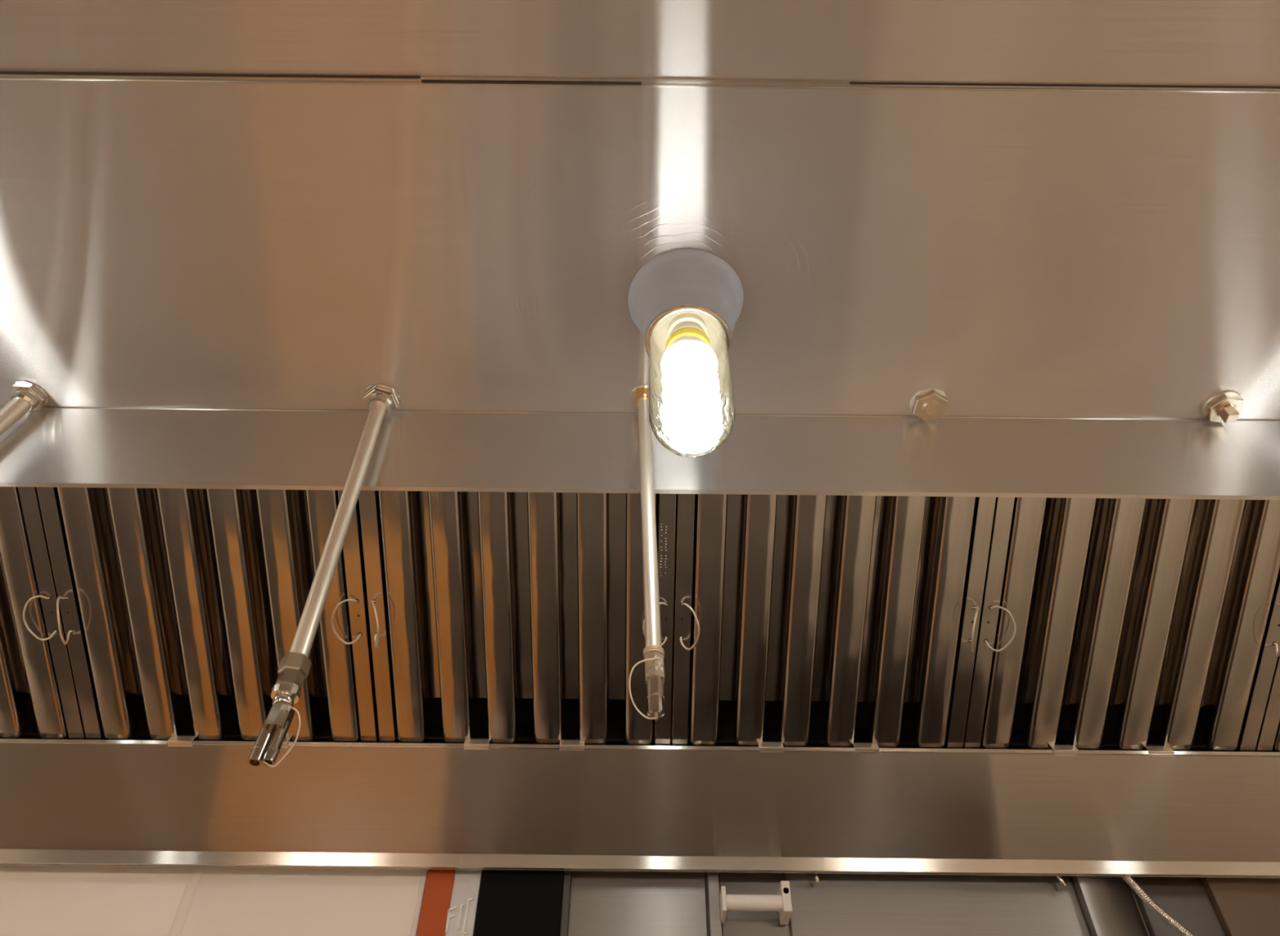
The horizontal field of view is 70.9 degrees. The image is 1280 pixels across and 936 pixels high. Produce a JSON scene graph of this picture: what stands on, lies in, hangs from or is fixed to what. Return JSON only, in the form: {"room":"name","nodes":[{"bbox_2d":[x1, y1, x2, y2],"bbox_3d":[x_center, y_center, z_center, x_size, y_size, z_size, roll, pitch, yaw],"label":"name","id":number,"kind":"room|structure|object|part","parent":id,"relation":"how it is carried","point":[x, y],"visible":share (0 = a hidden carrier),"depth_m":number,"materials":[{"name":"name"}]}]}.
{"room":"commercial kitchen","nodes":[
{"label":"commercial kitchen","id":0,"kind":"room"},
{"bbox_2d":[1128,885,1150,935],"bbox_3d":[-0.011,1.050,0.938,6.800,3.200,0.097,1,-47,0],"label":"wall","id":1,"kind":"structure","parent":0,"point":[1133,895],"depth_m":1.31,"materials":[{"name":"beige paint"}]},
{"bbox_2d":[0,865,192,935],"bbox_3d":[-1.532,0.870,1.025,1.754,1.650,0.020,1,-47,0],"label":"wall tile","id":2,"kind":"structure","parent":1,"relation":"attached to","point":[35,900],"depth_m":1.29,"materials":[{"name":"beige tile"}]},
{"bbox_2d":[167,867,205,935],"bbox_3d":[-0.653,0.876,1.022,0.031,1.650,0.015,1,-47,0],"label":"strip","id":3,"kind":"object","parent":1,"relation":"attached to","point":[180,917],"visible":0.02,"depth_m":1.29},
{"bbox_2d":[181,867,422,935],"bbox_3d":[-0.486,0.881,1.025,0.330,1.650,0.020,1,-47,0],"label":"wall tile","id":4,"kind":"structure","parent":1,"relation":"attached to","point":[228,901],"depth_m":1.29,"materials":[{"name":"beige tile"}]},
{"bbox_2d":[409,869,428,935],"bbox_3d":[-0.320,0.882,1.024,0.009,1.650,0.022,1,-47,0],"label":"strip","id":5,"kind":"object","parent":1,"relation":"attached to","point":[424,873],"visible":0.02,"depth_m":1.29,"materials":[{"name":"white plastic"}]},
{"bbox_2d":[416,870,455,935],"bbox_3d":[-0.293,0.878,1.021,0.039,1.650,0.032,1,-47,0],"label":"strip","id":6,"kind":"object","parent":1,"relation":"attached to","point":[436,903],"visible":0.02,"depth_m":1.28,"materials":[{"name":"brown paint"}]},
{"bbox_2d":[444,870,482,935],"bbox_3d":[-0.254,0.878,1.020,0.040,1.650,0.034,1,-47,0],"label":"strip","id":7,"kind":"object","parent":1,"relation":"attached to","point":[462,912],"visible":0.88,"depth_m":1.28,"materials":[{"name":"white"}]},
{"bbox_2d":[473,870,564,935],"bbox_3d":[-0.174,0.879,1.020,0.119,1.650,0.035,1,-47,0],"label":"board","id":8,"kind":"object","parent":1,"relation":"attached to","point":[510,903],"visible":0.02,"depth_m":1.28,"materials":[{"name":"black"}]},
{"bbox_2d":[560,871,571,935],"bbox_3d":[-0.109,0.881,1.022,0.011,1.650,0.030,1,-47,0],"label":"trim","id":9,"kind":"structure","parent":1,"relation":"attached to","point":[567,874],"depth_m":1.28,"materials":[{"name":"grey metal"}]},
{"bbox_2d":[567,871,707,935],"bbox_3d":[-0.006,0.886,1.025,0.198,1.650,0.020,1,-47,0],"label":"sheet","id":10,"kind":"object","parent":1,"relation":"attached to","point":[602,904],"visible":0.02,"depth_m":1.29,"materials":[{"name":"silver metal"}]},
{"bbox_2d":[0,0,1279,878],"bbox_3d":[0.003,-0.252,0.834,4.604,0.530,1.861,1,-47,0],"label":"exhaust hood","id":11,"kind":"object","parent":1,"relation":"attached to","point":[224,224],"visible":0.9,"depth_m":1.16,"materials":[{"name":"metal"}]},
{"bbox_2d":[0,380,48,435],"bbox_3d":[-0.883,-0.004,1.162,0.088,0.297,0.051,1,-47,0],"label":"spray nozzle","id":12,"kind":"object","parent":11,"relation":"attached to","point":[24,397],"visible":1,"depth_m":1.25,"materials":[{"name":"silver metal"}]},
{"bbox_2d":[8,380,48,408],"bbox_3d":[-0.863,-0.103,1.270,0.051,0.003,0.051,1,-47,0],"label":"nut","id":13,"kind":"object","parent":12,"relation":"in","point":[39,396],"depth_m":1.26,"materials":[{"name":"silver metal"}]},
{"bbox_2d":[0,486,85,739],"bbox_3d":[-1.004,0.200,1.250,0.417,0.223,0.373,1,-47,0],"label":"grease filter","id":14,"kind":"object","parent":11,"relation":"on","point":[35,662],"visible":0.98,"depth_m":1.25,"materials":[{"name":"metal"}]},
{"bbox_3d":[-1.006,0.379,1.317,0.417,0.034,0.004,1,-73,0],"label":"rail","id":15,"kind":"part","parent":14,"relation":"part of","materials":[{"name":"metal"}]},
{"bbox_3d":[-0.822,0.204,1.229,0.038,0.012,0.068,-3,-73,-11],"label":"handle","id":16,"kind":"part","parent":14,"relation":"part of","materials":[{"name":"silver metal"}]},
{"bbox_2d":[36,487,379,747],"bbox_3d":[-0.585,0.205,1.250,0.417,0.223,0.373,1,-47,0],"label":"grease filter","id":17,"kind":"object","parent":11,"relation":"on","point":[166,596],"visible":0.9,"depth_m":1.24,"materials":[{"name":"metal"}]},
{"bbox_3d":[-0.778,0.208,1.217,0.012,0.038,0.068,-5,-72,-17],"label":"handle","id":18,"kind":"part","parent":17,"relation":"part of","materials":[{"name":"silver metal"}]},
{"bbox_3d":[-0.587,0.384,1.317,0.417,0.034,0.004,1,-73,0],"label":"rail","id":19,"kind":"part","parent":17,"relation":"part of","materials":[{"name":"metal"}]},
{"bbox_3d":[-0.402,0.209,1.228,0.038,0.012,0.068,-5,-72,-17],"label":"handle","id":20,"kind":"part","parent":17,"relation":"part of","materials":[{"name":"silver metal"}]},
{"bbox_2d":[247,384,399,767],"bbox_3d":[-0.361,0.096,1.058,0.063,0.578,0.051,1,-47,0],"label":"spray nozzle","id":21,"kind":"object","parent":11,"relation":"attached to","point":[380,400],"visible":1,"depth_m":0.99,"materials":[{"name":"silver metal"}]},
{"bbox_2d":[363,384,399,411],"bbox_3d":[-0.365,-0.098,1.270,0.051,0.003,0.051,1,-47,0],"label":"nut","id":22,"kind":"object","parent":21,"relation":"in","point":[386,392],"depth_m":1.26,"materials":[{"name":"silver metal"}]},
{"bbox_2d":[358,490,675,751],"bbox_3d":[-0.163,0.209,1.250,0.417,0.223,0.373,1,-47,0],"label":"grease filter","id":23,"kind":"object","parent":11,"relation":"on","point":[501,598],"visible":0.94,"depth_m":1.24,"materials":[{"name":"metal"}]},
{"bbox_3d":[-0.355,0.212,1.217,0.012,0.038,0.068,-7,-71,-23],"label":"handle","id":24,"kind":"part","parent":23,"relation":"part of","materials":[{"name":"silver metal"}]},
{"bbox_3d":[-0.165,0.388,1.317,0.417,0.034,0.004,1,-73,0],"label":"rail","id":25,"kind":"part","parent":23,"relation":"part of","materials":[{"name":"metal"}]},
{"bbox_3d":[0.020,0.214,1.226,0.038,0.012,0.068,-6,-72,-21],"label":"handle","id":26,"kind":"part","parent":23,"relation":"part of","materials":[{"name":"silver metal"}]},
{"bbox_3d":[0.003,-0.248,1.132,4.600,0.003,0.466,1,-47,0],"label":"ceiling panel","id":27,"kind":"part","parent":11,"relation":"part of","materials":[{"name":"metal"}]},
{"bbox_3d":[-0.005,0.482,1.292,4.600,0.092,0.136,1,-47,0],"label":"panel","id":28,"kind":"part","parent":11,"relation":"part of","materials":[{"name":"metal"}]},
{"bbox_2d":[0,863,1279,878],"bbox_3d":[-0.004,0.418,1.478,4.600,0.489,0.002,1,-47,0],"label":"rim","id":29,"kind":"object","parent":11,"relation":"attached to","point":[1126,870],"depth_m":1.30,"materials":[{"name":"metal"}]},
{"bbox_3d":[0.008,-0.752,0.668,4.600,0.004,0.898,1,-47,0],"label":"ceiling panel","id":30,"kind":"part","parent":11,"relation":"part of","materials":[{"name":"metal"}]},
{"bbox_2d":[628,385,664,720],"bbox_3d":[0.006,0.074,1.074,0.042,0.520,0.039,1,-47,0],"label":"spray nozzle","id":31,"kind":"object","parent":11,"relation":"attached to","point":[653,652],"visible":0.95,"depth_m":1.01,"materials":[{"name":"silver metal"}]},
{"bbox_2d":[630,385,648,405],"bbox_3d":[0.006,-0.101,1.264,0.039,0.003,0.039,1,-47,0],"label":"nut","id":32,"kind":"object","parent":31,"relation":"in","point":[642,391],"depth_m":1.25,"materials":[{"name":"silver metal"}]},
{"bbox_2d":[627,248,743,457],"bbox_3d":[0.058,-0.122,1.055,0.148,0.282,0.148,1,-47,0],"label":"hood light","id":33,"kind":"object","parent":11,"relation":"hanging from","point":[686,304],"visible":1,"depth_m":1.06,"materials":[{"name":"glass"}]},
{"bbox_2d":[667,313,706,337],"bbox_3d":[0.058,-0.159,1.095,0.048,0.036,0.048,1,-47,0],"label":"socket","id":34,"kind":"object","parent":33,"relation":"attached to","point":[679,325],"depth_m":1.09,"materials":[{"name":"beige ceramic"}]},
{"bbox_3d":[0.058,-0.145,1.080,0.054,0.014,0.054,1,-47,0],"label":"bulb","id":35,"kind":"part","parent":33,"relation":"part of","materials":[{"name":"yellow"}]},
{"bbox_3d":[0.058,-0.090,1.020,0.095,0.188,0.095,1,-47,0],"label":"globe","id":36,"kind":"part","parent":33,"relation":"part of","materials":[{"name":"clear glass"}]},
{"bbox_2d":[671,493,995,754],"bbox_3d":[0.257,0.214,1.250,0.417,0.223,0.373,1,-47,0],"label":"grease filter","id":37,"kind":"object","parent":11,"relation":"on","point":[841,602],"visible":0.99,"depth_m":1.24,"materials":[{"name":"metal"}]},
{"bbox_3d":[0.069,0.216,1.220,0.012,0.038,0.068,-14,-68,-40],"label":"handle","id":38,"kind":"part","parent":37,"relation":"part of","materials":[{"name":"silver metal"}]},
{"bbox_3d":[0.255,0.393,1.317,0.417,0.034,0.004,1,-73,0],"label":"rail","id":39,"kind":"part","parent":37,"relation":"part of","materials":[{"name":"metal"}]},
{"bbox_3d":[0.449,0.221,1.217,0.012,0.038,0.068,7,-72,21],"label":"handle","id":40,"kind":"part","parent":37,"relation":"part of","materials":[{"name":"silver metal"}]},
{"bbox_2d":[910,388,947,421],"bbox_3d":[0.407,-0.083,1.258,0.050,0.031,0.050,1,-47,0],"label":"plug","id":41,"kind":"object","parent":11,"relation":"attached to","point":[928,404],"visible":1,"depth_m":1.25,"materials":[{"name":"silver metal"}]},
{"bbox_2d":[910,388,946,409],"bbox_3d":[0.407,-0.092,1.268,0.050,0.003,0.050,1,-47,0],"label":"nut","id":42,"kind":"object","parent":41,"relation":"in","point":[925,397],"depth_m":1.25,"materials":[{"name":"silver metal"}]},
{"bbox_2d":[962,497,1279,757],"bbox_3d":[0.676,0.218,1.250,0.417,0.223,0.373,1,-47,0],"label":"grease filter","id":43,"kind":"object","parent":11,"relation":"attached to","point":[1132,606],"visible":0.99,"depth_m":1.24,"materials":[{"name":"metal"}]},
{"bbox_3d":[0.493,0.219,1.226,0.038,0.012,0.068,8,-71,23],"label":"handle","id":44,"kind":"part","parent":43,"relation":"part of","materials":[{"name":"silver metal"}]},
{"bbox_3d":[0.674,0.397,1.317,0.417,0.034,0.004,1,-73,0],"label":"rail","id":45,"kind":"part","parent":43,"relation":"part of","materials":[{"name":"metal"}]},
{"bbox_3d":[0.866,0.225,1.218,0.012,0.038,0.068,10,-70,29],"label":"handle","id":46,"kind":"part","parent":43,"relation":"part of","materials":[{"name":"silver metal"}]},
{"bbox_2d":[1120,876,1194,935],"bbox_3d":[0.731,0.631,1.254,0.109,0.204,0.023,-16,-49,14],"label":"hose","id":47,"kind":"object","parent":11,"relation":"attached to","point":[1131,882],"visible":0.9,"depth_m":1.26,"materials":[{"name":"silver metal"}]},
{"bbox_2d":[1203,391,1244,423],"bbox_3d":[0.822,-0.079,1.257,0.050,0.031,0.050,1,-47,0],"label":"plug","id":48,"kind":"object","parent":11,"relation":"attached to","point":[1226,406],"visible":1,"depth_m":1.25,"materials":[{"name":"silver metal"}]},
{"bbox_2d":[1254,655,1279,752],"bbox_3d":[1.095,0.222,1.250,0.417,0.223,0.373,1,-47,0],"label":"grease filter","id":49,"kind":"object","parent":11,"relation":"on","point":[1268,739],"visible":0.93,"depth_m":1.28,"materials":[{"name":"metal"}]},
{"bbox_2d":[705,872,709,935],"bbox_3d":[0.094,0.885,1.024,0.003,1.650,0.024,1,-47,0],"label":"trim","id":50,"kind":"structure","parent":1,"relation":"attached to","point":[706,885],"depth_m":1.29,"materials":[{"name":"grey metal"}]},
{"bbox_2d":[706,872,722,935],"bbox_3d":[0.104,0.883,1.021,0.017,1.650,0.032,1,-47,0],"label":"steel post","id":51,"kind":"object","parent":1,"relation":"attached to","point":[713,878],"visible":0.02,"depth_m":1.28,"materials":[{"name":"silver metal"}]},
{"bbox_2d":[720,881,792,924],"bbox_3d":[0.162,0.615,1.271,0.096,0.042,0.048,1,-47,0],"label":"roller","id":52,"kind":"object","parent":51,"relation":"attached to","point":[781,903],"visible":1,"depth_m":1.25,"materials":[{"name":"white plastic"}]},
{"bbox_2d":[718,872,791,935],"bbox_3d":[0.163,0.891,1.029,0.099,1.650,0.010,1,-47,0],"label":"channel","id":53,"kind":"object","parent":1,"relation":"attached to","point":[737,923],"visible":0.02,"depth_m":1.29,"materials":[{"name":"silver metal"}]},
{"bbox_2d":[783,873,1090,935],"bbox_3d":[0.422,0.890,1.025,0.421,1.650,0.020,1,-47,0],"label":"sheet","id":54,"kind":"object","parent":1,"relation":"attached to","point":[840,904],"visible":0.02,"depth_m":1.29,"materials":[{"name":"silver metal"}]},
{"bbox_2d":[803,873,819,884],"bbox_3d":[0.250,0.596,1.312,0.019,0.027,0.023,1,-47,0],"label":"wall hook","id":55,"kind":"object","parent":54,"relation":"attached to","point":[816,877],"visible":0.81,"depth_m":1.30,"materials":[{"name":"silver metal"}]},
{"bbox_2d":[1041,875,1066,887],"bbox_3d":[0.604,0.601,1.311,0.024,0.028,0.023,1,-47,0],"label":"wall hook","id":56,"kind":"object","parent":54,"relation":"attached to","point":[1060,878],"visible":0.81,"depth_m":1.30,"materials":[{"name":"silver metal"}]},
{"bbox_2d":[1070,876,1148,935],"bbox_3d":[0.678,0.885,1.018,0.091,1.650,0.036,1,-47,0],"label":"steel column","id":57,"kind":"structure","parent":1,"relation":"attached to","point":[1108,904],"depth_m":1.29,"materials":[{"name":"silver metal"}]},
{"bbox_2d":[1131,877,1226,935],"bbox_3d":[0.778,0.896,1.027,0.103,1.650,0.014,1,-47,0],"label":"sheet","id":58,"kind":"object","parent":1,"relation":"attached to","point":[1187,900],"visible":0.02,"depth_m":1.30,"materials":[{"name":"grey metal"}]},
{"bbox_2d":[1200,877,1279,935],"bbox_3d":[1.025,0.894,1.023,0.394,1.650,0.026,1,-47,0],"label":"panel","id":59,"kind":"object","parent":1,"relation":"attached to","point":[1243,907],"visible":0.02,"depth_m":1.29,"materials":[{"name":"brown"}]}
]}

